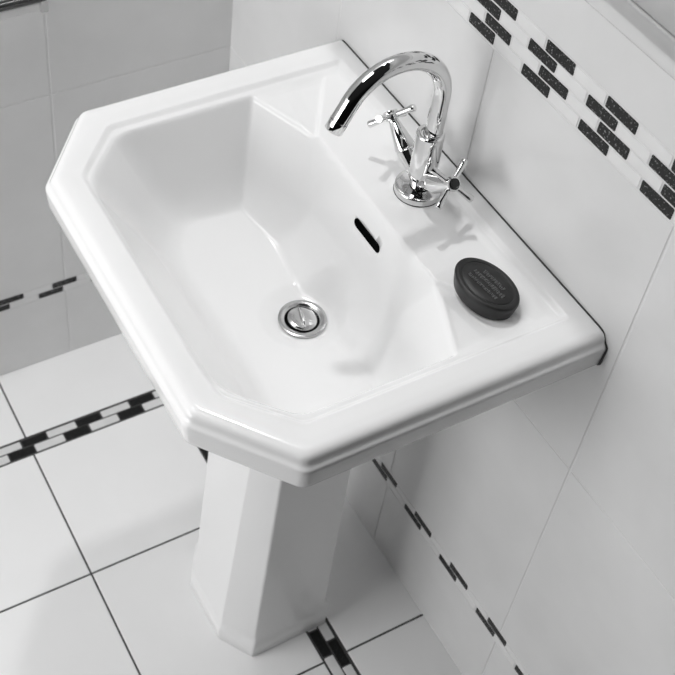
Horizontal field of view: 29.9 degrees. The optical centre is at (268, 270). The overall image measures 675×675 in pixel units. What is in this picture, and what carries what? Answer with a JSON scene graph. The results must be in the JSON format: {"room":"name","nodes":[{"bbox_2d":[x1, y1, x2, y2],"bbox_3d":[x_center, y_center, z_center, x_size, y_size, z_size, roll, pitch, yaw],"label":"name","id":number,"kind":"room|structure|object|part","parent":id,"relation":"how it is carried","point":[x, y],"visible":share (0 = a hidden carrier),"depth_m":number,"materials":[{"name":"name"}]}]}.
{"room":"bathroom","nodes":[
{"label":"bathroom","id":0,"kind":"room"},
{"bbox_2d":[0,0,232,375],"bbox_3d":[-1.091,-0.401,1.165,2.434,2.450,0.004,-19,52,-21],"label":"wall","id":1,"kind":"structure","parent":0,"point":[71,59],"depth_m":1.99,"materials":[{"name":"white tile"}]},
{"bbox_2d":[0,0,48,19],"bbox_3d":[-0.669,-0.265,1.629,0.806,0.036,0.041,-19,52,-21],"label":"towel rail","id":2,"kind":"object","parent":1,"relation":"attached to","point":[8,8],"visible":1,"depth_m":1.75,"materials":[{"name":"metal"}]},
{"bbox_2d":[0,333,461,674],"bbox_3d":[-0.849,0.890,1.667,2.433,0.004,1.377,-19,52,-21],"label":"floor","id":3,"kind":"structure","parent":0,"point":[102,492],"depth_m":2.10,"materials":[{"name":"tile"}]},
{"bbox_2d":[190,452,349,656],"bbox_3d":[-0.007,0.306,1.837,0.174,0.650,0.208,-19,52,-21],"label":"pedestal","id":4,"kind":"object","parent":3,"relation":"on","point":[264,551],"visible":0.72,"depth_m":1.85,"materials":[{"name":"ceramic"}]},
{"bbox_2d":[45,40,607,486],"bbox_3d":[0.022,0.018,1.527,0.462,0.208,0.590,-19,52,-21],"label":"washbasin","id":5,"kind":"object","parent":4,"relation":"on","point":[196,211],"visible":0.94,"depth_m":1.51,"materials":[{"name":"ceramic"}]},
{"bbox_2d":[278,300,326,337],"bbox_3d":[0.042,0.063,1.588,0.062,0.021,0.062,-19,52,-21],"label":"drain","id":6,"kind":"object","parent":5,"relation":"in","point":[297,318],"visible":1,"depth_m":1.58,"materials":[{"name":"silver metal"}]},
{"bbox_2d":[325,51,473,209],"bbox_3d":[0.135,-0.155,1.418,0.174,0.221,0.169,-19,52,-21],"label":"mixer tap","id":7,"kind":"object","parent":5,"relation":"on","point":[422,184],"visible":1,"depth_m":1.43,"materials":[{"name":"silver metal"}]},
{"bbox_3d":[0.146,-0.185,1.505,0.018,0.020,0.019,-19,52,-21],"label":"cross handle","id":8,"kind":"part","parent":7,"relation":"part of","materials":[{"name":"silver metal"}]},
{"bbox_3d":[0.135,-0.173,1.393,0.154,0.160,0.021,-19,52,-21],"label":"spout","id":9,"kind":"part","parent":7,"relation":"part of","materials":[{"name":"silver metal"}]},
{"bbox_3d":[0.164,-0.143,1.506,0.026,0.063,0.074,-19,52,-21],"label":"valve arm","id":10,"kind":"part","parent":7,"relation":"part of","materials":[{"name":"silver metal"}]},
{"bbox_3d":[0.179,-0.100,1.514,0.058,0.009,0.058,-19,52,-21],"label":"plate","id":11,"kind":"part","parent":7,"relation":"part of","materials":[{"name":"silver metal"}]},
{"bbox_2d":[409,124,444,190],"bbox_3d":[0.184,-0.131,1.482,0.034,0.081,0.034,-19,52,-21],"label":"tap","id":12,"kind":"object","parent":7,"relation":"on","point":[425,151],"depth_m":1.46,"materials":[{"name":"silver metal"}]},
{"bbox_3d":[0.193,-0.102,1.472,0.026,0.062,0.071,-19,52,-21],"label":"valve arm","id":13,"kind":"part","parent":7,"relation":"part of","materials":[{"name":"silver metal"}]},
{"bbox_3d":[0.207,-0.098,1.430,0.018,0.020,0.019,-19,52,-21],"label":"cross handle","id":14,"kind":"part","parent":7,"relation":"part of","materials":[{"name":"silver metal"}]},
{"bbox_2d":[454,257,519,320],"bbox_3d":[0.241,0.021,1.404,0.058,0.028,0.086,-27,55,-27],"label":"soap bar","id":15,"kind":"object","parent":5,"relation":"on","point":[484,288],"visible":1,"depth_m":1.39,"materials":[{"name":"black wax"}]},
{"bbox_2d":[229,0,674,674],"bbox_3d":[0.302,-0.314,1.210,0.004,2.450,1.378,-19,52,-21],"label":"wall","id":16,"kind":"structure","parent":0,"point":[533,533],"depth_m":1.48,"materials":[{"name":"white tile"}]},
{"bbox_2d":[585,0,674,79],"bbox_3d":[0.275,-0.311,1.190,0.060,0.120,1.373,-19,52,-21],"label":"trim","id":17,"kind":"structure","parent":16,"relation":"attached to","point":[649,25],"depth_m":1.15,"materials":[{"name":"white tile"}]}
]}

